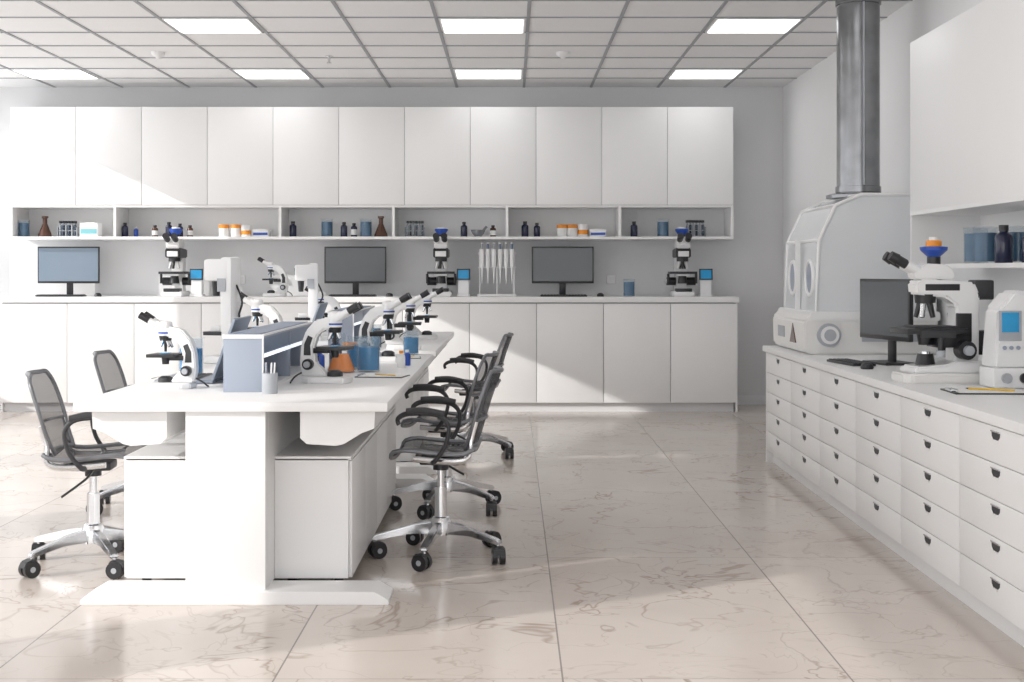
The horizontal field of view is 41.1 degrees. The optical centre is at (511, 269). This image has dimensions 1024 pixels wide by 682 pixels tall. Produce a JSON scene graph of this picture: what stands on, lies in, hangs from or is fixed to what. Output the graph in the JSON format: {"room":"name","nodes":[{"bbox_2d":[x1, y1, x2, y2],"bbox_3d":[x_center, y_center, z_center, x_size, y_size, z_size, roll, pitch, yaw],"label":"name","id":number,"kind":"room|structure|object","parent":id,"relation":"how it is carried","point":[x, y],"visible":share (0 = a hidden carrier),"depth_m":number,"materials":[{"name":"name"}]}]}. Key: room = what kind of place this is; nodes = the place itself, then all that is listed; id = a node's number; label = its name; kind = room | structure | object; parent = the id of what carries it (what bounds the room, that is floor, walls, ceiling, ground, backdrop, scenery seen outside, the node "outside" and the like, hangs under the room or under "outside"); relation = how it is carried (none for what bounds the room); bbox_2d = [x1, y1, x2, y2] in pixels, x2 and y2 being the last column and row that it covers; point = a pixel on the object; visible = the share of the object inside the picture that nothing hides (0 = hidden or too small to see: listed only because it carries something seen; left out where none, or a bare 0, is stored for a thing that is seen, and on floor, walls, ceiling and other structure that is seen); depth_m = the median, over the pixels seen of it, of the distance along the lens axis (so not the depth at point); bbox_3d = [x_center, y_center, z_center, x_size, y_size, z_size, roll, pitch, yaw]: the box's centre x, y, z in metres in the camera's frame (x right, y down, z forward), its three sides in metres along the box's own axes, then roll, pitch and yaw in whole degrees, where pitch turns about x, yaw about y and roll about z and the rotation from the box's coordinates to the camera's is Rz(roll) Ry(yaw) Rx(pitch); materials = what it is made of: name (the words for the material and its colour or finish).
{"room":"science laboratory","nodes":[
{"label":"science laboratory","id":0,"kind":"room"},
{"bbox_2d":[0,87,782,394],"bbox_3d":[-1.300,-0.233,13.200,8.200,3.045,0.200,0,0,0],"label":"wall","id":1,"kind":"structure","parent":0,"point":[748,266],"depth_m":13.10,"materials":[{"name":"paint"}]},
{"bbox_2d":[10,107,733,239],"bbox_3d":[-1.300,-0.899,12.874,6.706,1.228,0.449,0,0,0],"label":"upper cabinet","id":2,"kind":"object","parent":1,"relation":"attached to","point":[205,169],"visible":0.99,"depth_m":12.65,"materials":[{"name":"white laminate"}]},
{"bbox_2d":[19,223,28,235],"bbox_3d":[-4.580,-0.388,12.820,0.114,0.156,0.114,0,0,3],"label":"beaker","id":3,"kind":"object","parent":2,"relation":"on","point":[23,227],"visible":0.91,"depth_m":12.78,"materials":[{"name":"blue glass"}]},
{"bbox_2d":[38,216,51,236],"bbox_3d":[-4.383,-0.408,12.820,0.129,0.196,0.129,0,0,5],"label":"flask","id":4,"kind":"object","parent":2,"relation":"on","point":[44,231],"visible":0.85,"depth_m":12.79,"materials":[{"name":"orange glass"}]},
{"bbox_2d":[57,221,78,236],"bbox_3d":[-4.167,-0.385,12.820,0.186,0.150,0.060,0,0,1],"label":"test tube rack","id":5,"kind":"object","parent":2,"relation":"in","point":[62,230],"visible":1,"depth_m":12.80,"materials":[{"name":"grey plastic"}]},
{"bbox_2d":[80,222,101,236],"bbox_3d":[-3.951,-0.379,12.819,0.170,0.138,0.122,0,0,4],"label":"dispenser box","id":6,"kind":"object","parent":2,"relation":"on","point":[87,229],"visible":0.97,"depth_m":12.76,"materials":[{"name":"white cardboard"}]},
{"bbox_2d":[122,223,127,236],"bbox_3d":[-3.632,-0.377,12.820,0.061,0.133,0.061,0,0,5],"label":"bottle","id":7,"kind":"object","parent":2,"relation":"in","point":[124,227],"visible":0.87,"depth_m":12.79,"materials":[{"name":"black glass"}]},
{"bbox_2d":[219,225,228,236],"bbox_3d":[-2.703,-0.368,12.820,0.100,0.116,0.100,0,0,0],"label":"jar","id":8,"kind":"object","parent":2,"relation":"on","point":[223,229],"visible":0.92,"depth_m":12.78,"materials":[{"name":"white plastic"}]},
{"bbox_2d":[231,225,240,236],"bbox_3d":[-2.590,-0.368,12.820,0.100,0.116,0.100,0,0,3],"label":"jar","id":9,"kind":"object","parent":2,"relation":"on","point":[235,229],"visible":0.87,"depth_m":12.78,"materials":[{"name":"white plastic"}]},
{"bbox_2d":[241,225,250,236],"bbox_3d":[-2.496,-0.365,12.820,0.095,0.110,0.095,0,0,4],"label":"jar","id":10,"kind":"object","parent":2,"relation":"on","point":[245,229],"visible":0.88,"depth_m":12.78,"materials":[{"name":"white plastic"}]},
{"bbox_2d":[253,229,270,236],"bbox_3d":[-2.346,-0.349,12.819,0.150,0.078,0.122,0,0,5],"label":"box","id":11,"kind":"object","parent":2,"relation":"on","point":[256,232],"visible":0.96,"depth_m":12.76,"materials":[{"name":"white cardboard"}]},
{"bbox_2d":[289,221,296,236],"bbox_3d":[-2.055,-0.384,12.820,0.067,0.147,0.067,0,0,3],"label":"bottle","id":12,"kind":"object","parent":2,"relation":"in","point":[292,228],"visible":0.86,"depth_m":12.79,"materials":[{"name":"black glass"}]},
{"bbox_2d":[322,222,331,235],"bbox_3d":[-1.736,-0.394,12.820,0.123,0.168,0.123,0,0,-5],"label":"beaker","id":13,"kind":"object","parent":2,"relation":"on","point":[326,226],"visible":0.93,"depth_m":12.77,"materials":[{"name":"blue glass"}]},
{"bbox_2d":[341,222,346,236],"bbox_3d":[-1.577,-0.380,12.820,0.064,0.140,0.064,0,0,-4],"label":"bottle","id":14,"kind":"object","parent":2,"relation":"in","point":[343,227],"visible":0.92,"depth_m":12.79,"materials":[{"name":"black glass"}]},
{"bbox_2d":[361,222,370,235],"bbox_3d":[-1.370,-0.394,12.820,0.123,0.168,0.123,0,0,-3],"label":"beaker","id":15,"kind":"object","parent":2,"relation":"on","point":[365,226],"visible":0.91,"depth_m":12.77,"materials":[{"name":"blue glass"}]},
{"bbox_2d":[374,216,387,236],"bbox_3d":[-1.229,-0.408,12.820,0.129,0.196,0.129,0,0,4],"label":"flask","id":16,"kind":"object","parent":2,"relation":"on","point":[380,231],"visible":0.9,"depth_m":12.79,"materials":[{"name":"orange glass"}]},
{"bbox_2d":[405,221,424,236],"bbox_3d":[-0.910,-0.385,12.820,0.186,0.150,0.060,0,0,2],"label":"test tube rack","id":17,"kind":"object","parent":2,"relation":"in","point":[412,230],"visible":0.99,"depth_m":12.80,"materials":[{"name":"glass"}]},
{"bbox_2d":[461,222,466,236],"bbox_3d":[-0.451,-0.380,12.820,0.064,0.140,0.064,0,0,-1],"label":"bottle","id":18,"kind":"object","parent":2,"relation":"in","point":[463,227],"visible":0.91,"depth_m":12.79,"materials":[{"name":"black glass"}]},
{"bbox_2d":[471,226,487,236],"bbox_3d":[-0.318,-0.364,12.820,0.136,0.107,0.136,0,0,42],"label":"mortar","id":19,"kind":"object","parent":2,"relation":"on","point":[477,233],"visible":0.87,"depth_m":12.78,"materials":[{"name":"grey ceramic"}]},
{"bbox_2d":[521,221,528,236],"bbox_3d":[0.122,-0.384,12.820,0.067,0.147,0.067,0,0,-4],"label":"bottle","id":20,"kind":"object","parent":2,"relation":"in","point":[524,228],"visible":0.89,"depth_m":12.79,"materials":[{"name":"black glass"}]},
{"bbox_2d":[534,223,539,236],"bbox_3d":[0.235,-0.377,12.820,0.061,0.133,0.061,0,0,5],"label":"bottle","id":21,"kind":"object","parent":2,"relation":"in","point":[536,227],"visible":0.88,"depth_m":12.79,"materials":[{"name":"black glass"}]},
{"bbox_2d":[557,225,566,236],"bbox_3d":[0.469,-0.368,12.820,0.100,0.116,0.100,0,0,-1],"label":"jar","id":22,"kind":"object","parent":2,"relation":"on","point":[561,229],"visible":0.93,"depth_m":12.78,"materials":[{"name":"white plastic"}]},
{"bbox_2d":[567,225,576,236],"bbox_3d":[0.563,-0.368,12.820,0.100,0.116,0.100,0,0,-2],"label":"jar","id":23,"kind":"object","parent":2,"relation":"on","point":[571,229],"visible":0.89,"depth_m":12.78,"materials":[{"name":"white plastic"}]},
{"bbox_2d":[577,224,588,236],"bbox_3d":[0.666,-0.370,12.820,0.105,0.121,0.105,0,0,0],"label":"jar","id":24,"kind":"object","parent":2,"relation":"on","point":[582,228],"visible":0.91,"depth_m":12.78,"materials":[{"name":"white plastic"}]},
{"bbox_2d":[590,229,605,236],"bbox_3d":[0.807,-0.349,12.819,0.150,0.078,0.122,0,0,4],"label":"box","id":25,"kind":"object","parent":2,"relation":"on","point":[593,232],"visible":0.98,"depth_m":12.76,"materials":[{"name":"white cardboard"}]},
{"bbox_2d":[630,221,637,236],"bbox_3d":[1.145,-0.384,12.820,0.067,0.147,0.067,0,0,0],"label":"bottle","id":26,"kind":"object","parent":2,"relation":"in","point":[633,228],"visible":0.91,"depth_m":12.79,"materials":[{"name":"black glass"}]},
{"bbox_2d":[658,222,667,235],"bbox_3d":[1.417,-0.394,12.820,0.123,0.168,0.123,0,0,5],"label":"beaker","id":27,"kind":"object","parent":2,"relation":"on","point":[662,226],"visible":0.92,"depth_m":12.77,"materials":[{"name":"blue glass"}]},
{"bbox_2d":[686,220,705,236],"bbox_3d":[1.718,-0.389,12.820,0.195,0.158,0.063,0,0,-5],"label":"test tube rack","id":28,"kind":"object","parent":2,"relation":"in","point":[695,230],"visible":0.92,"depth_m":12.80,"materials":[{"name":"grey plastic"}]},
{"bbox_2d":[0,395,765,404],"bbox_3d":[-1.300,1.245,13.094,7.800,0.090,0.012,0,0,0],"label":"baseboard","id":29,"kind":"structure","parent":1,"relation":"attached to","point":[741,399],"depth_m":13.09,"materials":[{"name":"white"}]},
{"bbox_2d":[607,275,615,283],"bbox_3d":[0.950,0.090,13.093,0.085,0.085,0.014,0,0,0],"label":"wall outlet","id":30,"kind":"object","parent":1,"relation":"attached to","point":[611,279],"visible":1,"depth_m":13.09,"materials":[{"name":"white plastic"}]},
{"bbox_2d":[0,1,909,86],"bbox_3d":[-1.300,-1.830,4.650,8.200,0.150,17.300,0,0,0],"label":"ceiling","id":31,"kind":"structure","parent":0,"point":[7,8],"depth_m":10.49,"materials":[{"name":"tile"}]},
{"bbox_2d":[11,69,98,78],"bbox_3d":[-4.060,-1.747,12.170,0.600,0.015,0.550,0,0,0],"label":"ceiling light panel","id":32,"kind":"object","parent":31,"relation":"in","point":[32,73],"depth_m":12.11,"materials":[{"name":"white plastic"}]},
{"bbox_2d":[151,51,164,58],"bbox_3d":[-2.850,-1.728,11.000,0.110,0.055,0.110,0,0,0],"label":"smoke detector","id":33,"kind":"object","parent":31,"relation":"attached to","point":[157,54],"visible":1,"depth_m":10.96,"materials":[{"name":"white plastic"}]},
{"bbox_2d":[162,18,262,32],"bbox_3d":[-2.133,-1.747,9.770,0.600,0.015,0.550,0,0,0],"label":"ceiling light panel","id":34,"kind":"object","parent":31,"relation":"in","point":[183,25],"depth_m":9.72,"materials":[{"name":"white plastic"}]},
{"bbox_2d":[233,69,310,78],"bbox_3d":[-2.133,-1.747,12.170,0.600,0.015,0.550,0,0,0],"label":"ceiling light panel","id":35,"kind":"object","parent":31,"relation":"in","point":[245,73],"depth_m":12.11,"materials":[{"name":"white plastic"}]},
{"bbox_2d":[0,0,912,87],"bbox_3d":[-1.300,-1.752,4.550,7.800,0.007,17.100,0,0,0],"label":"grid","id":36,"kind":"object","parent":31,"relation":"attached to","point":[235,2],"depth_m":10.66,"materials":[{"name":"grey metal"}]},
{"bbox_2d":[439,18,524,32],"bbox_3d":[-0.207,-1.747,9.770,0.600,0.015,0.550,0,0,0],"label":"ceiling light panel","id":37,"kind":"object","parent":31,"relation":"in","point":[448,25],"depth_m":9.72,"materials":[{"name":"white plastic"}]},
{"bbox_2d":[454,69,522,78],"bbox_3d":[-0.207,-1.747,12.170,0.600,0.015,0.550,0,0,0],"label":"ceiling light panel","id":38,"kind":"object","parent":31,"relation":"in","point":[459,73],"depth_m":12.09,"materials":[{"name":"white plastic"}]},
{"bbox_2d":[556,51,569,58],"bbox_3d":[0.410,-1.728,11.000,0.110,0.055,0.110,0,0,0],"label":"smoke detector","id":39,"kind":"object","parent":31,"relation":"attached to","point":[562,54],"visible":1,"depth_m":10.96,"materials":[{"name":"white plastic"}]},
{"bbox_2d":[668,69,743,78],"bbox_3d":[1.720,-1.747,12.170,0.600,0.015,0.550,0,0,0],"label":"ceiling light panel","id":40,"kind":"object","parent":31,"relation":"in","point":[677,73],"depth_m":12.09,"materials":[{"name":"white plastic"}]},
{"bbox_2d":[705,18,802,32],"bbox_3d":[1.720,-1.747,9.770,0.600,0.015,0.550,0,0,0],"label":"ceiling light panel","id":41,"kind":"object","parent":31,"relation":"in","point":[719,25],"depth_m":9.72,"materials":[{"name":"white plastic"}]},
{"bbox_2d":[0,405,1023,681],"bbox_3d":[-1.300,1.340,4.650,8.200,0.100,17.300,0,0,0],"label":"floor","id":42,"kind":"structure","parent":0,"point":[640,546],"depth_m":5.43,"materials":[{"name":"tile"}]},
{"bbox_2d":[18,369,146,579],"bbox_3d":[-1.819,0.864,5.985,0.629,0.853,0.628,0,0,-5],"label":"office chair","id":43,"kind":"object","parent":42,"relation":"on","point":[57,437],"visible":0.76,"depth_m":5.94,"materials":[{"name":"plastic"}]},
{"bbox_2d":[86,350,159,514],"bbox_3d":[-1.968,0.864,7.414,0.629,0.853,0.628,0,0,0],"label":"office chair","id":44,"kind":"object","parent":42,"relation":"on","point":[110,374],"visible":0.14,"depth_m":7.47,"materials":[{"name":"fabric"}]},
{"bbox_2d":[73,354,433,604],"bbox_3d":[-1.083,0.900,6.790,1.215,0.780,3.060,0,0,0],"label":"lab bench","id":45,"kind":"object","parent":42,"relation":"on","point":[229,494],"visible":0.89,"depth_m":5.42,"materials":[{"name":"white laminate"}]},
{"bbox_2d":[138,311,208,388],"bbox_3d":[-1.465,0.345,5.907,0.286,0.331,0.150,0,0,6],"label":"microscope","id":46,"kind":"object","parent":45,"relation":"on","point":[186,378],"visible":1,"depth_m":5.87,"materials":[{"name":"white plastic"}]},
{"bbox_2d":[180,348,202,372],"bbox_3d":[-1.560,0.420,6.640,0.132,0.180,0.132,0,0,0],"label":"beaker","id":47,"kind":"object","parent":45,"relation":"on","point":[199,350],"visible":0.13,"depth_m":6.62,"materials":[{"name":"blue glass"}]},
{"bbox_2d":[155,316,251,382],"bbox_3d":[-1.419,0.362,6.300,0.365,0.292,0.378,0,0,0],"label":"laptop","id":48,"kind":"object","parent":45,"relation":"on","point":[240,323],"visible":0.36,"depth_m":6.19,"materials":[{"name":"black plastic"}]},
{"bbox_2d":[203,257,242,363],"bbox_3d":[-1.567,0.219,7.495,0.230,0.581,0.163,0,0,20],"label":"lab analyzer","id":49,"kind":"object","parent":45,"relation":"on","point":[224,273],"visible":0.6,"depth_m":7.44,"materials":[{"name":"white plastic"}]},
{"bbox_2d":[241,292,282,328],"bbox_3d":[-1.454,0.317,8.008,0.334,0.386,0.174,0,0,5],"label":"microscope","id":50,"kind":"object","parent":45,"relation":"on","point":[258,309],"visible":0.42,"depth_m":7.97,"materials":[{"name":"white plastic"}]},
{"bbox_2d":[222,322,312,391],"bbox_3d":[-1.121,0.389,6.399,0.175,0.243,1.409,0,0,0],"label":"shelf","id":51,"kind":"object","parent":45,"relation":"on","point":[246,352],"visible":0.79,"depth_m":5.70,"materials":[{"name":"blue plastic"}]},
{"bbox_2d":[262,362,277,393],"bbox_3d":[-1.000,0.446,5.640,0.065,0.128,0.065,0,0,0],"label":"pencil cup","id":52,"kind":"object","parent":45,"relation":"on","point":[269,379],"visible":1,"depth_m":5.61,"materials":[{"name":"grey plastic"}]},
{"bbox_2d":[290,301,363,383],"bbox_3d":[-0.836,0.326,6.173,0.318,0.367,0.166,0,0,8],"label":"microscope","id":53,"kind":"object","parent":45,"relation":"on","point":[313,372],"visible":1,"depth_m":6.16,"materials":[{"name":"white plastic"}]},
{"bbox_2d":[328,353,354,371],"bbox_3d":[-0.850,0.412,6.800,0.143,0.195,0.143,0,0,0],"label":"flask","id":54,"kind":"object","parent":45,"relation":"on","point":[343,363],"visible":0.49,"depth_m":6.76,"materials":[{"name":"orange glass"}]},
{"bbox_2d":[347,345,366,367],"bbox_3d":[-0.800,0.426,7.060,0.123,0.168,0.123,0,0,0],"label":"beaker","id":55,"kind":"object","parent":45,"relation":"on","point":[353,353],"visible":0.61,"depth_m":7.01,"materials":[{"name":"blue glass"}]},
{"bbox_2d":[358,346,378,369],"bbox_3d":[-0.720,0.423,6.860,0.128,0.174,0.128,0,0,0],"label":"beaker","id":56,"kind":"object","parent":45,"relation":"on","point":[368,356],"visible":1,"depth_m":6.81,"materials":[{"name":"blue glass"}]},
{"bbox_2d":[355,373,409,377],"bbox_3d":[-0.620,0.504,6.540,0.230,0.012,0.166,0,0,10],"label":"clipboard","id":57,"kind":"object","parent":45,"relation":"on","point":[362,375],"visible":1,"depth_m":6.51,"materials":[{"name":"black plastic"}]},
{"bbox_2d":[358,293,411,362],"bbox_3d":[-0.726,0.317,7.592,0.334,0.386,0.174,0,0,4],"label":"microscope","id":58,"kind":"object","parent":45,"relation":"on","point":[386,310],"visible":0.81,"depth_m":7.58,"materials":[{"name":"white plastic"}]},
{"bbox_2d":[397,351,404,367],"bbox_3d":[-0.580,0.466,7.150,0.043,0.088,0.043,0,0,0],"label":"bottle","id":59,"kind":"object","parent":45,"relation":"on","point":[400,357],"visible":1,"depth_m":7.13,"materials":[{"name":"white plastic"}]},
{"bbox_2d":[404,350,410,365],"bbox_3d":[-0.560,0.468,7.300,0.036,0.084,0.036,0,0,0],"label":"bottle","id":60,"kind":"object","parent":45,"relation":"on","point":[407,354],"visible":0.93,"depth_m":7.28,"materials":[{"name":"blue plastic"}]},
{"bbox_2d":[404,337,417,353],"bbox_3d":[-0.610,0.438,8.250,0.106,0.144,0.106,0,0,0],"label":"beaker","id":61,"kind":"object","parent":45,"relation":"on","point":[410,343],"visible":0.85,"depth_m":8.21,"materials":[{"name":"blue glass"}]},
{"bbox_2d":[0,296,738,411],"bbox_3d":[-1.300,0.767,12.735,6.720,1.045,0.700,0,0,0],"label":"base cabinet","id":62,"kind":"object","parent":42,"relation":"on","point":[589,353],"visible":0.72,"depth_m":12.40,"materials":[{"name":"white laminate"}]},
{"bbox_2d":[35,294,86,296],"bbox_3d":[-4.160,0.234,12.600,0.430,0.019,0.140,0,0,0],"label":"keyboard","id":63,"kind":"object","parent":62,"relation":"on","point":[38,295],"visible":1,"depth_m":12.53,"materials":[{"name":"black plastic"}]},
{"bbox_2d":[38,247,99,293],"bbox_3d":[-4.160,0.013,12.840,0.580,0.465,0.170,0,0,0],"label":"computer monitor","id":64,"kind":"object","parent":62,"relation":"on","point":[69,265],"visible":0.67,"depth_m":12.81,"materials":[{"name":"black plastic"}]},
{"bbox_2d":[158,227,190,296],"bbox_3d":[-3.140,-0.077,12.721,0.300,0.645,0.418,0,0,0],"label":"microscope","id":65,"kind":"object","parent":62,"relation":"on","point":[175,253],"visible":0.94,"depth_m":12.67,"materials":[{"name":"white plastic"}]},
{"bbox_2d":[189,268,204,295],"bbox_3d":[-2.930,0.115,12.720,0.125,0.260,0.120,0,0,0],"label":"controller","id":66,"kind":"object","parent":62,"relation":"on","point":[196,274],"visible":0.94,"depth_m":12.68,"materials":[{"name":"white plastic"}]},
{"bbox_2d":[257,257,292,296],"bbox_3d":[-2.205,0.061,12.708,0.318,0.367,0.166,0,0,0],"label":"microscope","id":67,"kind":"object","parent":62,"relation":"on","point":[282,290],"visible":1,"depth_m":12.67,"materials":[{"name":"white plastic"}]},
{"bbox_2d":[328,294,376,296],"bbox_3d":[-1.470,0.234,12.600,0.430,0.019,0.140,0,0,0],"label":"keyboard","id":68,"kind":"object","parent":62,"relation":"on","point":[331,295],"visible":1,"depth_m":12.53,"materials":[{"name":"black plastic"}]},
{"bbox_2d":[324,247,385,293],"bbox_3d":[-1.470,0.013,12.840,0.580,0.465,0.170,0,0,0],"label":"computer monitor","id":69,"kind":"object","parent":62,"relation":"on","point":[355,265],"visible":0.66,"depth_m":12.81,"materials":[{"name":"black plastic"}]},
{"bbox_2d":[426,227,457,296],"bbox_3d":[-0.660,-0.077,12.721,0.300,0.645,0.418,0,0,0],"label":"microscope","id":70,"kind":"object","parent":62,"relation":"on","point":[441,253],"visible":0.98,"depth_m":12.66,"materials":[{"name":"white plastic"}]},
{"bbox_2d":[457,268,469,295],"bbox_3d":[-0.450,0.115,12.720,0.125,0.260,0.120,0,0,0],"label":"controller","id":71,"kind":"object","parent":62,"relation":"on","point":[463,274],"visible":0.96,"depth_m":12.68,"materials":[{"name":"white plastic"}]},
{"bbox_2d":[478,243,515,295],"bbox_3d":[-0.140,-0.005,12.740,0.360,0.500,0.140,0,0,0],"label":"stand","id":72,"kind":"object","parent":62,"relation":"on","point":[496,257],"visible":1,"depth_m":12.72,"materials":[{"name":"white plastic"}]},
{"bbox_2d":[532,247,593,293],"bbox_3d":[0.476,0.013,12.840,0.580,0.465,0.170,0,0,0],"label":"computer monitor","id":73,"kind":"object","parent":62,"relation":"on","point":[561,265],"visible":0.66,"depth_m":12.81,"materials":[{"name":"black plastic"}]},
{"bbox_2d":[540,294,586,296],"bbox_3d":[0.476,0.234,12.600,0.430,0.019,0.140,0,0,0],"label":"keyboard","id":74,"kind":"object","parent":62,"relation":"on","point":[541,295],"visible":1,"depth_m":12.53,"materials":[{"name":"black plastic"}]},
{"bbox_2d":[624,282,633,295],"bbox_3d":[1.080,0.164,12.600,0.119,0.162,0.119,0,0,0],"label":"beaker","id":75,"kind":"object","parent":62,"relation":"on","point":[628,286],"visible":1,"depth_m":12.56,"materials":[{"name":"blue glass"}]},
{"bbox_2d":[665,227,696,296],"bbox_3d":[1.586,-0.077,12.721,0.300,0.645,0.418,0,0,0],"label":"microscope","id":76,"kind":"object","parent":62,"relation":"on","point":[681,253],"visible":1,"depth_m":12.66,"materials":[{"name":"white plastic"}]},
{"bbox_2d":[698,268,712,295],"bbox_3d":[1.800,0.115,12.720,0.125,0.260,0.120,0,0,0],"label":"controller","id":77,"kind":"object","parent":62,"relation":"on","point":[705,274],"visible":0.95,"depth_m":12.68,"materials":[{"name":"white plastic"}]},
{"bbox_2d":[317,332,453,473],"bbox_3d":[-1.083,0.900,9.960,1.215,0.780,2.680,0,0,0],"label":"lab bench","id":78,"kind":"object","parent":42,"relation":"on","point":[435,346],"visible":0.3,"depth_m":8.87,"materials":[{"name":"white laminate"}]},
{"bbox_2d":[294,263,324,340],"bbox_3d":[-1.467,0.231,9.902,0.220,0.559,0.157,0,0,-10],"label":"lab analyzer","id":79,"kind":"object","parent":78,"relation":"on","point":[309,273],"visible":0.68,"depth_m":9.85,"materials":[{"name":"white plastic"}]},
{"bbox_2d":[312,302,327,321],"bbox_3d":[-1.419,0.362,9.000,0.365,0.292,0.378,0,0,0],"label":"laptop","id":80,"kind":"object","parent":78,"relation":"on","point":[321,307],"visible":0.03,"depth_m":8.93,"materials":[{"name":"black plastic"}]},
{"bbox_2d":[304,286,340,335],"bbox_3d":[-1.455,0.317,10.709,0.334,0.386,0.174,0,0,0],"label":"microscope","id":81,"kind":"object","parent":78,"relation":"on","point":[332,301],"visible":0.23,"depth_m":10.67,"materials":[{"name":"white plastic"}]},
{"bbox_2d":[327,306,374,344],"bbox_3d":[-1.121,0.389,9.624,0.175,0.243,1.359,0,0,0],"label":"shelf","id":82,"kind":"object","parent":78,"relation":"on","point":[351,325],"visible":0.39,"depth_m":8.95,"materials":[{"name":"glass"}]},
{"bbox_2d":[372,328,380,346],"bbox_3d":[-0.900,0.432,8.900,0.114,0.156,0.114,0,0,0],"label":"beaker","id":83,"kind":"object","parent":78,"relation":"on","point":[376,340],"visible":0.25,"depth_m":8.86,"materials":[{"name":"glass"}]},
{"bbox_2d":[379,290,429,349],"bbox_3d":[-0.695,0.317,8.791,0.334,0.386,0.174,0,0,-2],"label":"microscope","id":84,"kind":"object","parent":78,"relation":"on","point":[396,343],"visible":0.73,"depth_m":8.77,"materials":[{"name":"white plastic"}]},
{"bbox_2d":[399,287,444,339],"bbox_3d":[-0.665,0.317,10.092,0.334,0.386,0.174,0,0,2],"label":"microscope","id":85,"kind":"object","parent":78,"relation":"on","point":[426,301],"visible":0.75,"depth_m":10.07,"materials":[{"name":"white plastic"}]},
{"bbox_2d":[368,366,505,571],"bbox_3d":[-0.333,0.864,6.136,0.629,0.853,0.628,0,0,3],"label":"office chair","id":86,"kind":"object","parent":42,"relation":"on","point":[441,453],"visible":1,"depth_m":6.09,"materials":[{"name":"plastic"}]},
{"bbox_2d":[388,351,500,519],"bbox_3d":[-0.364,0.864,7.338,0.629,0.853,0.628,0,0,9],"label":"office chair","id":87,"kind":"object","parent":42,"relation":"on","point":[492,497],"visible":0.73,"depth_m":7.22,"materials":[{"name":"plastic"}]},
{"bbox_2d":[441,332,513,458],"bbox_3d":[-0.283,0.864,9.487,0.629,0.853,0.628,0,0,6],"label":"office chair","id":88,"kind":"object","parent":42,"relation":"on","point":[507,446],"visible":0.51,"depth_m":9.37,"materials":[{"name":"plastic"}]},
{"bbox_2d":[763,345,1023,646],"bbox_3d":[2.146,0.900,5.810,0.902,0.780,6.860,0,0,0],"label":"drawer cabinet","id":89,"kind":"object","parent":42,"relation":"on","point":[935,475],"depth_m":5.79,"materials":[{"name":"white laminate"}]},
{"bbox_2d":[827,358,875,365],"bbox_3d":[1.840,0.501,7.420,0.126,0.017,0.387,0,0,-8],"label":"keyboard","id":90,"kind":"object","parent":89,"relation":"on","point":[845,361],"visible":0.93,"depth_m":7.37,"materials":[{"name":"black plastic"}]},
{"bbox_2d":[773,192,939,354],"bbox_3d":[2.161,0.013,8.679,0.818,0.995,1.058,0,0,0],"label":"glove box","id":91,"kind":"object","parent":89,"relation":"on","point":[833,244],"visible":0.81,"depth_m":8.23,"materials":[{"name":"beige plastic"}]},
{"bbox_2d":[835,0,880,192],"bbox_3d":[2.200,-1.120,8.680,0.284,1.270,0.284,0,0,0],"label":"duct","id":92,"kind":"object","parent":91,"relation":"on","point":[858,21],"visible":0.86,"depth_m":8.56,"materials":[{"name":"metal"}]},
{"bbox_2d":[860,279,914,365],"bbox_3d":[2.051,0.279,7.425,0.187,0.462,0.550,0,0,-13],"label":"computer monitor","id":93,"kind":"object","parent":89,"relation":"on","point":[885,304],"visible":0.9,"depth_m":7.40,"materials":[{"name":"black plastic"}]},
{"bbox_2d":[882,237,993,383],"bbox_3d":[1.942,0.180,6.220,0.496,0.660,0.290,0,0,-4],"label":"microscope","id":94,"kind":"object","parent":89,"relation":"on","point":[960,341],"visible":0.94,"depth_m":6.17,"materials":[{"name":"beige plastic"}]},
{"bbox_2d":[940,387,1023,394],"bbox_3d":[1.980,0.502,5.700,0.320,0.016,0.230,0,0,2],"label":"clipboard","id":95,"kind":"object","parent":89,"relation":"on","point":[958,391],"visible":1,"depth_m":5.65,"materials":[{"name":"black plastic"}]},
{"bbox_2d":[979,290,1023,387],"bbox_3d":[2.200,0.300,5.952,0.270,0.420,0.185,0,0,-3],"label":"spectrophotometer","id":96,"kind":"object","parent":89,"relation":"on","point":[1002,366],"visible":1,"depth_m":5.88,"materials":[{"name":"white plastic"}]},
{"bbox_2d":[783,0,1023,360],"bbox_3d":[2.700,-0.233,4.550,0.200,3.045,17.100,0,0,0],"label":"wall","id":97,"kind":"structure","parent":0,"point":[809,100],"depth_m":9.59,"materials":[{"name":"paint"}]},
{"bbox_2d":[910,0,1023,267],"bbox_3d":[2.400,-0.632,4.975,0.399,1.245,5.150,0,0,0],"label":"upper cabinet","id":98,"kind":"object","parent":97,"relation":"attached to","point":[967,73],"visible":0.93,"depth_m":6.68,"materials":[{"name":"white laminate"}]},
{"bbox_2d":[964,233,986,261],"bbox_3d":[2.330,-0.122,6.860,0.132,0.180,0.132,0,0,0],"label":"beaker","id":99,"kind":"object","parent":98,"relation":"on","point":[968,238],"visible":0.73,"depth_m":6.83,"materials":[{"name":"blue glass"}]},
{"bbox_2d":[974,233,996,260],"bbox_3d":[2.330,-0.122,6.720,0.132,0.180,0.132,0,0,0],"label":"beaker","id":100,"kind":"object","parent":98,"relation":"on","point":[983,242],"visible":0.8,"depth_m":6.67,"materials":[{"name":"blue glass"}]},
{"bbox_2d":[994,225,1012,262],"bbox_3d":[2.340,-0.123,6.500,0.083,0.182,0.083,0,0,0],"label":"bottle","id":101,"kind":"object","parent":98,"relation":"on","point":[1003,241],"visible":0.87,"depth_m":6.47,"materials":[{"name":"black glass"}]},
{"bbox_2d":[1009,232,1023,260],"bbox_3d":[2.450,-0.122,6.600,0.132,0.180,0.132,0,0,0],"label":"beaker","id":102,"kind":"object","parent":98,"relation":"on","point":[1017,236],"visible":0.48,"depth_m":6.55,"materials":[{"name":"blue glass"}]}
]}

